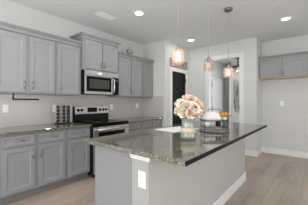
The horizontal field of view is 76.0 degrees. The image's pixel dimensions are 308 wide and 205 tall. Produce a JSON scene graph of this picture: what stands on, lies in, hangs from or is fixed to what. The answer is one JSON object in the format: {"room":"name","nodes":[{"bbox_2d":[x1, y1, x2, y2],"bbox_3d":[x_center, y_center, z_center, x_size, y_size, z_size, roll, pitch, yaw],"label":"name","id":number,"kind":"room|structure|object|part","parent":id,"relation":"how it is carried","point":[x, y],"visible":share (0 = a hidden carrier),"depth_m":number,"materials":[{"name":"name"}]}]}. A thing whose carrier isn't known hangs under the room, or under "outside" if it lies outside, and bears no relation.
{"room":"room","nodes":[
{"label":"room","id":0,"kind":"room"},
{"bbox_2d":[0,0,142,127],"bbox_3d":[-2.612,-0.129,2.411,0.120,2.743,7.400,0,0,39],"label":"wall","id":1,"kind":"structure","parent":0,"point":[11,12],"depth_m":3.34,"materials":[{"name":"grey paint"}]},
{"bbox_2d":[3,105,8,112],"bbox_3d":[-2.150,0.088,2.857,0.008,0.116,0.070,0,0,39],"label":"outlet","id":2,"kind":"object","parent":1,"relation":"attached to","point":[5,107],"visible":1,"depth_m":2.85,"materials":[{"name":"white plastic"}]},
{"bbox_2d":[0,21,56,94],"bbox_3d":[-1.903,-0.586,2.882,0.374,0.921,0.795,0,0,39],"label":"upper cabinet","id":3,"kind":"object","parent":1,"relation":"attached to","point":[27,55],"visible":1,"depth_m":2.79,"materials":[{"name":"grey paint"}]},
{"bbox_3d":[-1.915,-0.544,2.644,0.019,0.793,0.348,0,0,39],"label":"door","id":4,"kind":"part","parent":3,"relation":"part of","materials":[{"name":"grey paint"}]},
{"bbox_2d":[12,93,38,99],"bbox_3d":[-1.858,-0.080,2.863,0.044,0.090,0.337,0,0,39],"label":"paper towel holder","id":5,"kind":"object","parent":3,"relation":"attached to","point":[13,98],"visible":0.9,"depth_m":2.79,"materials":[{"name":"black metal"}]},
{"bbox_3d":[-1.924,-0.131,2.899,0.317,0.012,0.791,0,0,39],"label":"underside panel","id":6,"kind":"part","parent":3,"relation":"part of","materials":[{"name":"grey paint"}]},
{"bbox_3d":[-1.904,-1.004,2.883,0.371,0.084,0.795,0,0,39],"label":"crown moulding","id":7,"kind":"part","parent":3,"relation":"part of","materials":[{"name":"grey paint"}]},
{"bbox_3d":[-1.665,-0.544,2.948,0.019,0.793,0.342,0,0,39],"label":"door","id":8,"kind":"part","parent":3,"relation":"part of","materials":[{"name":"grey paint"}]},
{"bbox_2d":[56,35,82,95],"bbox_3d":[-1.512,-0.586,3.357,0.374,0.921,0.432,0,0,39],"label":"upper cabinet","id":9,"kind":"object","parent":1,"relation":"attached to","point":[68,51],"visible":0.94,"depth_m":3.25,"materials":[{"name":"grey paint"}]},
{"bbox_3d":[-1.533,-0.131,3.374,0.317,0.012,0.428,0,0,39],"label":"underside panel","id":10,"kind":"part","parent":9,"relation":"part of","materials":[{"name":"grey paint"}]},
{"bbox_3d":[-1.406,-0.544,3.262,0.019,0.793,0.367,0,0,39],"label":"door","id":11,"kind":"part","parent":9,"relation":"part of","materials":[{"name":"grey paint"}]},
{"bbox_3d":[-1.513,-1.004,3.358,0.371,0.084,0.432,0,0,39],"label":"crown moulding","id":12,"kind":"part","parent":9,"relation":"part of","materials":[{"name":"grey paint"}]},
{"bbox_2d":[0,94,162,127],"bbox_3d":[-1.296,0.100,3.399,0.654,0.516,4.000,0,0,39],"label":"backsplash","id":13,"kind":"structure","parent":1,"relation":"attached to","point":[21,112],"depth_m":3.42,"materials":[{"name":"tile"}]},
{"bbox_2d":[70,31,121,73],"bbox_3d":[-1.102,-0.891,3.811,0.428,0.633,0.874,0,0,39],"label":"upper cabinet","id":14,"kind":"object","parent":1,"relation":"attached to","point":[98,53],"visible":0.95,"depth_m":3.62,"materials":[{"name":"grey paint"}]},
{"bbox_3d":[-1.089,-0.848,3.561,0.019,0.504,0.343,0,0,39],"label":"door","id":15,"kind":"part","parent":14,"relation":"part of","materials":[{"name":"grey paint"}]},
{"bbox_3d":[-1.103,-1.165,3.812,0.426,0.085,0.874,0,0,39],"label":"crown moulding","id":16,"kind":"part","parent":14,"relation":"part of","materials":[{"name":"grey paint"}]},
{"bbox_2d":[81,69,118,95],"bbox_3d":[-1.089,-0.359,3.794,0.449,0.420,0.756,0,0,39],"label":"microwave","id":17,"kind":"object","parent":14,"relation":"attached to","point":[92,82],"visible":0.96,"depth_m":3.62,"materials":[{"name":"silver metal"}]},
{"bbox_3d":[-1.002,-0.317,3.622,0.008,0.331,0.599,0,0,39],"label":"door","id":18,"kind":"part","parent":17,"relation":"part of","materials":[{"name":"metal"}]},
{"bbox_3d":[-0.762,-0.317,3.914,0.007,0.331,0.153,0,0,39],"label":"control panel","id":19,"kind":"part","parent":17,"relation":"part of","materials":[{"name":"black glass"}]},
{"bbox_3d":[-0.854,-0.848,3.846,0.019,0.504,0.348,0,0,39],"label":"door","id":20,"kind":"part","parent":14,"relation":"part of","materials":[{"name":"grey paint"}]},
{"bbox_2d":[107,51,143,96],"bbox_3d":[-0.628,-0.586,4.430,0.374,0.921,0.769,0,0,39],"label":"upper cabinet","id":21,"kind":"object","parent":1,"relation":"attached to","point":[129,66],"visible":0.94,"depth_m":4.30,"materials":[{"name":"grey paint"}]},
{"bbox_3d":[-0.629,-0.544,4.205,0.019,0.793,0.348,0,0,39],"label":"door","id":22,"kind":"part","parent":21,"relation":"part of","materials":[{"name":"grey paint"}]},
{"bbox_2d":[126,47,132,53],"bbox_3d":[-0.548,-1.146,4.429,0.174,0.198,0.144,0,0,-11],"label":"urn","id":23,"kind":"object","parent":21,"relation":"on","point":[129,51],"visible":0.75,"depth_m":4.38,"materials":[{"name":"grey ceramic"}]},
{"bbox_3d":[-0.629,-1.004,4.431,0.371,0.084,0.769,0,0,39],"label":"crown moulding","id":24,"kind":"part","parent":21,"relation":"part of","materials":[{"name":"grey paint"}]},
{"bbox_3d":[-0.393,-0.544,4.492,0.019,0.793,0.335,0,0,39],"label":"door","id":25,"kind":"part","parent":21,"relation":"part of","materials":[{"name":"grey paint"}]},
{"bbox_2d":[136,58,153,97],"bbox_3d":[-0.254,-0.586,4.885,0.374,0.921,0.404,0,0,39],"label":"upper cabinet","id":26,"kind":"object","parent":1,"relation":"attached to","point":[147,63],"visible":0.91,"depth_m":4.77,"materials":[{"name":"grey paint"}]},
{"bbox_3d":[-0.151,-0.544,4.786,0.019,0.793,0.333,0,0,39],"label":"door","id":27,"kind":"part","parent":26,"relation":"part of","materials":[{"name":"grey paint"}]},
{"bbox_3d":[-0.255,-1.004,4.885,0.371,0.084,0.404,0,0,39],"label":"crown moulding","id":28,"kind":"part","parent":26,"relation":"part of","materials":[{"name":"grey paint"}]},
{"bbox_2d":[2,152,307,204],"bbox_3d":[1.516,1.283,1.847,7.270,0.080,12.020,0,0,39],"label":"floor","id":29,"kind":"structure","parent":0,"point":[271,179],"depth_m":2.85,"materials":[{"name":"brown wood"}]},
{"bbox_2d":[0,129,65,204],"bbox_3d":[-1.783,0.817,2.807,0.654,0.852,0.817,0,0,39],"label":"base cabinet","id":30,"kind":"object","parent":29,"relation":"on","point":[35,162],"visible":0.98,"depth_m":2.57,"materials":[{"name":"grey paint"}]},
{"bbox_3d":[-1.693,0.479,2.473,0.019,0.128,0.362,0,0,39],"label":"drawer","id":31,"kind":"part","parent":30,"relation":"part of","materials":[{"name":"grey paint"}]},
{"bbox_3d":[-1.693,0.844,2.473,0.019,0.547,0.362,0,0,39],"label":"door","id":32,"kind":"part","parent":30,"relation":"part of","materials":[{"name":"grey paint"}]},
{"bbox_3d":[-1.436,0.479,2.784,0.019,0.128,0.356,0,0,39],"label":"drawer","id":33,"kind":"part","parent":30,"relation":"part of","materials":[{"name":"grey paint"}]},
{"bbox_3d":[-1.436,0.844,2.784,0.019,0.547,0.356,0,0,39],"label":"door","id":34,"kind":"part","parent":30,"relation":"part of","materials":[{"name":"grey paint"}]},
{"bbox_2d":[64,127,89,183],"bbox_3d":[-1.394,0.817,3.280,0.654,0.852,0.401,0,0,39],"label":"base cabinet","id":35,"kind":"object","parent":29,"relation":"on","point":[77,151],"visible":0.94,"depth_m":3.08,"materials":[{"name":"grey paint"}]},
{"bbox_3d":[-1.172,0.479,3.106,0.019,0.128,0.348,0,0,39],"label":"drawer","id":36,"kind":"part","parent":35,"relation":"part of","materials":[{"name":"grey paint"}]},
{"bbox_3d":[-1.172,0.844,3.106,0.019,0.547,0.348,0,0,39],"label":"door","id":37,"kind":"part","parent":35,"relation":"part of","materials":[{"name":"grey paint"}]},
{"bbox_2d":[73,106,128,176],"bbox_3d":[-0.972,0.658,3.698,0.752,1.168,0.770,0,0,39],"label":"range","id":38,"kind":"object","parent":29,"relation":"on","point":[97,116],"visible":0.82,"depth_m":3.61,"materials":[{"name":"silver metal"}]},
{"bbox_3d":[-1.209,0.146,3.894,0.015,0.143,0.744,0,0,39],"label":"control panel","id":39,"kind":"part","parent":38,"relation":"part of","materials":[{"name":"metal"}]},
{"bbox_2d":[73,119,128,124],"bbox_3d":[-0.997,0.359,3.720,0.685,0.028,0.770,0,0,39],"label":"cooktop","id":40,"kind":"object","parent":38,"relation":"in","point":[86,121],"depth_m":3.59,"materials":[{"name":"black glass"}]},
{"bbox_3d":[-0.740,0.709,3.508,0.039,0.597,0.762,0,0,39],"label":"oven door","id":41,"kind":"part","parent":38,"relation":"part of","materials":[{"name":"metal"}]},
{"bbox_3d":[-0.703,0.453,3.477,0.057,0.024,0.668,0,0,39],"label":"handle","id":42,"kind":"part","parent":38,"relation":"part of","materials":[{"name":"metal"}]},
{"bbox_2d":[95,145,131,204],"bbox_3d":[0.382,0.806,2.539,0.538,0.872,2.345,0,0,39],"label":"base cabinet","id":43,"kind":"object","parent":29,"relation":"on","point":[113,168],"visible":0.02,"depth_m":1.61,"materials":[{"name":"grey paint"}]},
{"bbox_2d":[84,121,266,166],"bbox_3d":[0.533,0.354,2.398,1.071,0.032,2.410,0,0,39],"label":"countertop","id":44,"kind":"structure","parent":43,"relation":"on","point":[169,147],"depth_m":1.71,"materials":[{"name":"stone"}]},
{"bbox_2d":[155,126,197,132],"bbox_3d":[0.294,0.334,2.482,0.467,0.006,0.321,0,0,-41],"label":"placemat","id":45,"kind":"object","parent":44,"relation":"on","point":[170,129],"visible":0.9,"depth_m":2.42,"materials":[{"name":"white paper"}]},
{"bbox_2d":[180,118,195,137],"bbox_3d":[0.317,0.237,1.838,0.148,0.199,0.148,0,0,39],"label":"vase","id":46,"kind":"object","parent":44,"relation":"on","point":[191,130],"visible":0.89,"depth_m":1.78,"materials":[{"name":"clear glass"}]},
{"bbox_2d":[174,107,186,120],"bbox_3d":[0.247,0.143,1.838,0.146,0.280,0.102,0,0,-32],"label":"rose","id":47,"kind":"object","parent":46,"relation":"in","point":[176,109],"visible":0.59,"depth_m":1.80,"materials":[{"name":"beige plant"}]},
{"bbox_2d":[176,99,187,107],"bbox_3d":[0.253,0.122,1.791,0.112,0.322,0.138,0,0,11],"label":"peony","id":48,"kind":"object","parent":46,"relation":"in","point":[179,104],"visible":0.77,"depth_m":1.77,"materials":[{"name":"beige plant"}]},
{"bbox_2d":[177,106,187,123],"bbox_3d":[0.283,0.157,1.767,0.130,0.253,0.097,0,0,-21],"label":"rose","id":49,"kind":"object","parent":46,"relation":"in","point":[181,112],"visible":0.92,"depth_m":1.76,"materials":[{"name":"beige plant"}]},
{"bbox_2d":[181,100,192,127],"bbox_3d":[0.306,0.129,1.763,0.111,0.308,0.134,0,0,39],"label":"rose","id":50,"kind":"object","parent":46,"relation":"in","point":[185,103],"visible":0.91,"depth_m":1.74,"materials":[{"name":"beige plant"}]},
{"bbox_2d":[182,94,193,123],"bbox_3d":[0.310,0.100,1.805,0.116,0.366,0.117,0,0,39],"label":"rose","id":51,"kind":"object","parent":46,"relation":"in","point":[188,96],"visible":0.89,"depth_m":1.79,"materials":[{"name":"beige plant"}]},
{"bbox_2d":[185,108,195,121],"bbox_3d":[0.331,0.163,1.765,0.098,0.241,0.123,0,0,39],"label":"rose","id":52,"kind":"object","parent":46,"relation":"in","point":[191,113],"visible":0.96,"depth_m":1.74,"materials":[{"name":"beige plant"}]},
{"bbox_2d":[188,96,199,127],"bbox_3d":[0.381,0.111,1.805,0.110,0.343,0.108,0,0,-28],"label":"rose","id":53,"kind":"object","parent":46,"relation":"in","point":[194,98],"visible":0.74,"depth_m":1.78,"materials":[{"name":"beige plant"}]},
{"bbox_2d":[189,101,201,127],"bbox_3d":[0.350,0.133,1.759,0.131,0.301,0.119,0,0,39],"label":"anemone","id":54,"kind":"object","parent":46,"relation":"in","point":[195,105],"visible":0.92,"depth_m":1.75,"materials":[{"name":"beige plant"}]},
{"bbox_2d":[190,100,204,121],"bbox_3d":[0.410,0.125,1.827,0.152,0.316,0.101,0,0,39],"label":"rose","id":55,"kind":"object","parent":46,"relation":"in","point":[200,103],"visible":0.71,"depth_m":1.78,"materials":[{"name":"beige plant"}]},
{"bbox_2d":[199,128,229,132],"bbox_3d":[0.706,0.330,2.318,0.344,0.013,0.344,0,0,39],"label":"round tray","id":56,"kind":"object","parent":44,"relation":"on","point":[208,130],"visible":0.98,"depth_m":2.32,"materials":[{"name":"metal"}]},
{"bbox_2d":[201,109,227,130],"bbox_3d":[0.702,0.203,2.318,0.378,0.251,0.157,0,0,-2],"label":"wire stand","id":57,"kind":"object","parent":56,"relation":"on","point":[208,109],"visible":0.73,"depth_m":2.24,"materials":[{"name":"brown metal"}]},
{"bbox_2d":[203,111,220,119],"bbox_3d":[0.686,0.155,2.320,0.206,0.098,0.136,0,0,-2],"label":"folded cloth","id":58,"kind":"object","parent":57,"relation":"on","point":[208,115],"visible":1,"depth_m":2.26,"materials":[{"name":"white fabric"}]},
{"bbox_2d":[215,121,220,126],"bbox_3d":[0.751,0.247,2.309,0.060,0.062,0.060,0,0,39],"label":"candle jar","id":59,"kind":"object","parent":57,"relation":"on","point":[218,123],"visible":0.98,"depth_m":2.29,"materials":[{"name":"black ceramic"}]},
{"bbox_2d":[128,120,151,131],"bbox_3d":[-0.515,0.817,4.348,0.654,0.852,0.792,0,0,39],"label":"base cabinet","id":60,"kind":"object","parent":29,"relation":"on","point":[139,125],"visible":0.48,"depth_m":4.17,"materials":[{"name":"grey paint"}]},
{"bbox_3d":[-0.403,0.479,4.039,0.019,0.128,0.398,0,0,39],"label":"drawer","id":61,"kind":"part","parent":60,"relation":"part of","materials":[{"name":"grey paint"}]},
{"bbox_2d":[116,116,162,121],"bbox_3d":[-0.399,0.374,4.486,0.638,0.032,1.162,0,0,39],"label":"countertop","id":62,"kind":"structure","parent":60,"relation":"on","point":[142,118],"depth_m":4.42,"materials":[{"name":"stone"}]},
{"bbox_3d":[-0.159,0.479,4.335,0.019,0.128,0.320,0,0,39],"label":"drawer","id":63,"kind":"part","parent":60,"relation":"part of","materials":[{"name":"grey paint"}]},
{"bbox_2d":[152,119,160,127],"bbox_3d":[-0.147,0.817,4.794,0.654,0.852,0.360,0,0,39],"label":"base cabinet","id":64,"kind":"object","parent":29,"relation":"on","point":[156,123],"visible":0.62,"depth_m":4.60,"materials":[{"name":"grey paint"}]},
{"bbox_3d":[0.070,0.479,4.614,0.019,0.128,0.318,0,0,39],"label":"drawer","id":65,"kind":"part","parent":64,"relation":"part of","materials":[{"name":"grey paint"}]},
{"bbox_3d":[-2.303,0.817,2.177,0.654,0.852,0.811,0,0,39],"label":"base cabinet","id":66,"kind":"object","parent":29,"relation":"on","visible":0},
{"bbox_2d":[0,122,91,135],"bbox_3d":[-1.913,0.374,2.649,0.638,0.032,2.037,0,0,39],"label":"countertop","id":67,"kind":"structure","parent":66,"relation":"on","point":[4,131],"depth_m":2.83,"materials":[{"name":"stone"}]},
{"bbox_2d":[55,105,71,123],"bbox_3d":[-1.545,0.197,3.365,0.250,0.322,0.130,0,0,-19],"label":"spice rack","id":68,"kind":"object","parent":67,"relation":"on","point":[61,108],"visible":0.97,"depth_m":3.40,"materials":[{"name":"silver metal"}]},
{"bbox_3d":[-1.563,0.191,3.420,0.222,0.296,0.006,0,0,-18],"label":"panel","id":69,"kind":"part","parent":68,"relation":"part of","materials":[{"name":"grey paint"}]},
{"bbox_2d":[143,40,166,126],"bbox_3d":[0.025,-0.129,4.967,0.700,2.743,0.100,0,0,39],"label":"wall","id":70,"kind":"structure","parent":0,"point":[156,51],"depth_m":4.81,"materials":[{"name":"grey paint"}]},
{"bbox_2d":[9,0,307,63],"bbox_3d":[1.516,-1.550,1.847,7.270,0.100,12.020,0,0,39],"label":"ceiling","id":71,"kind":"structure","parent":0,"point":[174,21],"depth_m":3.52,"materials":[{"name":"white paint"}]},
{"bbox_2d":[95,11,115,20],"bbox_3d":[-0.837,-1.495,3.410,0.170,0.009,0.340,0,0,39],"label":"ceiling vent","id":72,"kind":"object","parent":71,"relation":"in","point":[100,13],"visible":1,"depth_m":3.39,"materials":[{"name":"white metal"}]},
{"bbox_2d":[133,11,144,15],"bbox_3d":[-0.252,-1.495,3.312,0.190,0.009,0.190,0,0,39],"label":"recessed light","id":73,"kind":"object","parent":71,"relation":"in","point":[137,13],"visible":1,"depth_m":3.31,"materials":[{"name":"white paint"}]},
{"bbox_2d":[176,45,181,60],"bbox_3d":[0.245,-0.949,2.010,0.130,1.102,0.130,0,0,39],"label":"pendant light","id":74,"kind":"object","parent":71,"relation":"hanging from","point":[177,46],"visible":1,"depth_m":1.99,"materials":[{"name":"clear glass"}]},
{"bbox_2d":[203,0,213,68],"bbox_3d":[0.713,-0.955,2.578,0.130,1.090,0.130,0,0,39],"label":"pendant light","id":75,"kind":"object","parent":71,"relation":"hanging from","point":[208,56],"visible":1,"depth_m":2.58,"materials":[{"name":"brown metal"}]},
{"bbox_3d":[0.713,-1.028,2.578,0.006,0.856,0.006,0,0,-28],"label":"rod","id":76,"kind":"part","parent":75,"relation":"part of","materials":[{"name":"grey metal"}]},
{"bbox_2d":[223,7,232,74],"bbox_3d":[1.193,-0.954,3.162,0.160,1.092,0.160,0,0,39],"label":"pendant light","id":77,"kind":"object","parent":71,"relation":"hanging from","point":[228,9],"visible":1,"depth_m":3.16,"materials":[{"name":"brown metal"}]},
{"bbox_3d":[1.193,-1.023,3.162,0.006,0.866,0.006,0,0,17],"label":"rod","id":78,"kind":"part","parent":77,"relation":"part of","materials":[{"name":"grey metal"}]},
{"bbox_2d":[232,58,238,71],"bbox_3d":[2.803,-1.269,6.579,0.364,0.461,0.364,0,0,39],"label":"flush light","id":79,"kind":"object","parent":71,"relation":"attached to","point":[237,65],"visible":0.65,"depth_m":6.56,"materials":[{"name":"black metal"}]},
{"bbox_2d":[279,16,291,20],"bbox_3d":[2.359,-1.495,3.531,0.190,0.009,0.190,0,0,39],"label":"recessed light","id":80,"kind":"object","parent":71,"relation":"in","point":[288,17],"visible":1,"depth_m":3.51,"materials":[{"name":"white paint"}]},
{"bbox_2d":[167,41,224,125],"bbox_3d":[1.651,-0.129,6.478,0.110,2.743,4.300,0,0,39],"label":"wall","id":81,"kind":"structure","parent":0,"point":[171,47],"depth_m":5.40,"materials":[{"name":"grey paint"}]},
{"bbox_2d":[170,57,186,69],"bbox_3d":[0.657,-1.007,5.166,0.022,0.200,0.810,0,0,39],"label":"wooden sign","id":82,"kind":"object","parent":81,"relation":"attached to","point":[173,62],"visible":0.99,"depth_m":5.12,"materials":[{"name":"brown wood"}]},
{"bbox_2d":[172,71,185,124],"bbox_3d":[0.666,0.223,5.192,0.105,2.023,0.685,0,0,39],"label":"door","id":83,"kind":"structure","parent":81,"relation":"in","point":[178,79],"depth_m":5.15,"materials":[{"name":"black paint"}]},
{"bbox_3d":[0.640,-0.607,5.212,0.016,0.161,0.480,0,0,39],"label":"panel","id":84,"kind":"part","parent":83,"relation":"part of","materials":[{"name":"black paint"}]},
{"bbox_3d":[0.640,-0.400,5.212,0.016,0.160,0.480,0,0,39],"label":"panel","id":85,"kind":"part","parent":83,"relation":"part of","materials":[{"name":"black paint"}]},
{"bbox_3d":[0.640,-0.192,5.212,0.016,0.161,0.480,0,0,39],"label":"panel","id":86,"kind":"part","parent":83,"relation":"part of","materials":[{"name":"black paint"}]},
{"bbox_3d":[0.640,0.431,5.212,0.016,0.160,0.480,0,0,39],"label":"panel","id":87,"kind":"part","parent":83,"relation":"part of","materials":[{"name":"black paint"}]},
{"bbox_2d":[170,67,187,125],"bbox_3d":[0.632,0.183,5.219,0.118,2.120,0.860,0,0,39],"label":"trim","id":88,"kind":"structure","parent":81,"relation":"attached to","point":[171,68],"depth_m":4.92,"materials":[{"name":"white paint"}]},
{"bbox_2d":[211,77,221,111],"bbox_3d":[2.259,0.183,7.130,0.018,2.120,1.040,0,0,39],"label":"trim","id":89,"kind":"structure","parent":81,"relation":"attached to","point":[213,78],"depth_m":6.77,"materials":[{"name":"white paint"}]},
{"bbox_2d":[212,79,221,121],"bbox_3d":[2.266,0.220,7.117,0.046,2.030,0.892,0,0,39],"label":"door","id":90,"kind":"structure","parent":81,"relation":"in","point":[216,85],"depth_m":7.07,"materials":[{"name":"white paint"}]},
{"bbox_3d":[2.282,0.210,7.111,0.006,1.650,0.640,0,0,39],"label":"panel moulding","id":91,"kind":"part","parent":90,"relation":"part of","materials":[{"name":"white paint"}]},
{"bbox_2d":[149,138,244,204],"bbox_3d":[0.653,0.807,2.313,0.161,0.872,2.350,0,0,39],"label":"island base","id":92,"kind":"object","parent":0,"point":[203,181],"depth_m":1.90,"materials":[{"name":"grey paint"}]},
{"bbox_2d":[132,158,148,204],"bbox_3d":[-0.097,0.825,1.402,0.163,0.835,0.008,0,0,39],"label":"trim","id":93,"kind":"structure","parent":92,"relation":"attached to","point":[140,196],"depth_m":1.40,"materials":[{"name":"grey paint"}]},
{"bbox_2d":[130,154,150,161],"bbox_3d":[-0.100,0.389,1.395,0.192,0.035,0.023,0,0,39],"label":"trim","id":94,"kind":"structure","parent":92,"relation":"attached to","point":[131,155],"depth_m":1.38,"materials":[{"name":"white paint"}]},
{"bbox_2d":[138,170,145,188],"bbox_3d":[-0.085,0.541,1.382,0.070,0.116,0.008,0,0,39],"label":"outlet","id":95,"kind":"object","parent":92,"relation":"attached to","point":[141,175],"visible":1,"depth_m":1.38,"materials":[{"name":"white plastic"}]},
{"bbox_2d":[211,172,245,204],"bbox_3d":[0.663,1.178,2.314,0.176,0.130,2.365,0,0,39],"label":"baseboard","id":96,"kind":"structure","parent":92,"relation":"attached to","point":[229,192],"depth_m":2.59,"materials":[{"name":"white paint"}]},
{"bbox_2d":[189,37,257,150],"bbox_3d":[1.671,-0.129,5.133,1.830,2.743,0.115,0,0,39],"label":"wall","id":97,"kind":"structure","parent":0,"point":[249,46],"depth_m":4.67,"materials":[{"name":"grey paint"}]},
{"bbox_2d":[205,52,243,122],"bbox_3d":[1.795,0.020,5.029,0.965,2.445,0.148,0,0,39],"label":"trim","id":98,"kind":"structure","parent":97,"relation":"attached to","point":[240,55],"depth_m":4.85,"materials":[{"name":"white paint"}]},
{"bbox_2d":[245,150,256,156],"bbox_3d":[1.674,1.178,5.046,1.744,0.130,0.015,0,0,39],"label":"baseboard","id":99,"kind":"structure","parent":97,"relation":"attached to","point":[247,152],"depth_m":4.57,"materials":[{"name":"white paint"}]},
{"bbox_2d":[225,64,230,121],"bbox_3d":[2.922,-0.129,7.737,0.470,2.743,0.100,0,0,39],"label":"wall","id":100,"kind":"structure","parent":0,"point":[226,70],"depth_m":7.71,"materials":[{"name":"grey paint"}]},
{"bbox_2d":[231,61,238,122],"bbox_3d":[3.568,-0.129,7.166,1.255,2.743,0.800,0,0,39],"label":"wall","id":101,"kind":"structure","parent":0,"point":[234,72],"depth_m":7.15,"materials":[{"name":"grey paint"}]},
{"bbox_2d":[229,76,230,121],"bbox_3d":[2.835,0.143,7.307,0.053,2.200,0.115,0,0,39],"label":"trim","id":102,"kind":"structure","parent":101,"relation":"attached to","point":[230,76],"depth_m":7.25,"materials":[{"name":"white paint"}]},
{"bbox_2d":[258,39,261,149],"bbox_3d":[2.513,-0.129,4.807,0.115,2.743,0.451,0,0,39],"label":"wall","id":103,"kind":"structure","parent":0,"point":[259,41],"depth_m":4.75,"materials":[{"name":"grey paint"}]},
{"bbox_2d":[257,147,261,155],"bbox_3d":[2.521,1.178,4.715,0.015,0.130,0.551,0,0,39],"label":"baseboard","id":104,"kind":"structure","parent":103,"relation":"attached to","point":[259,151],"depth_m":4.69,"materials":[{"name":"white paint"}]},
{"bbox_2d":[262,35,307,152],"bbox_3d":[4.458,-0.129,3.574,4.685,2.743,0.120,0,0,39],"label":"wall","id":105,"kind":"structure","parent":0,"point":[287,125],"depth_m":4.63,"materials":[{"name":"grey paint"}]},
{"bbox_2d":[258,51,307,79],"bbox_3d":[2.955,-0.810,4.488,0.966,0.515,0.378,0,0,39],"label":"upper cabinet","id":106,"kind":"object","parent":105,"relation":"attached to","point":[289,65],"visible":1,"depth_m":4.36,"materials":[{"name":"grey paint"}]},
{"bbox_3d":[2.673,-0.772,4.532,0.430,0.396,0.019,0,0,39],"label":"door","id":107,"kind":"part","parent":106,"relation":"part of","materials":[{"name":"grey paint"}]},
{"bbox_3d":[2.956,-1.030,4.489,0.966,0.075,0.376,0,0,39],"label":"crown moulding","id":108,"kind":"part","parent":106,"relation":"part of","materials":[{"name":"grey paint"}]},
{"bbox_3d":[2.955,-0.558,4.523,0.916,0.012,0.322,0,0,39],"label":"underside panel","id":109,"kind":"part","parent":106,"relation":"part of","materials":[{"name":"brown wood"}]},
{"bbox_3d":[3.021,-0.772,4.246,0.424,0.396,0.019,0,0,39],"label":"door","id":110,"kind":"part","parent":106,"relation":"part of","materials":[{"name":"grey paint"}]},
{"bbox_2d":[262,147,307,158],"bbox_3d":[4.452,1.178,3.492,4.550,0.130,0.015,0,0,39],"label":"baseboard","id":111,"kind":"structure","parent":105,"relation":"attached to","point":[264,149],"depth_m":4.61,"materials":[{"name":"white paint"}]}
]}

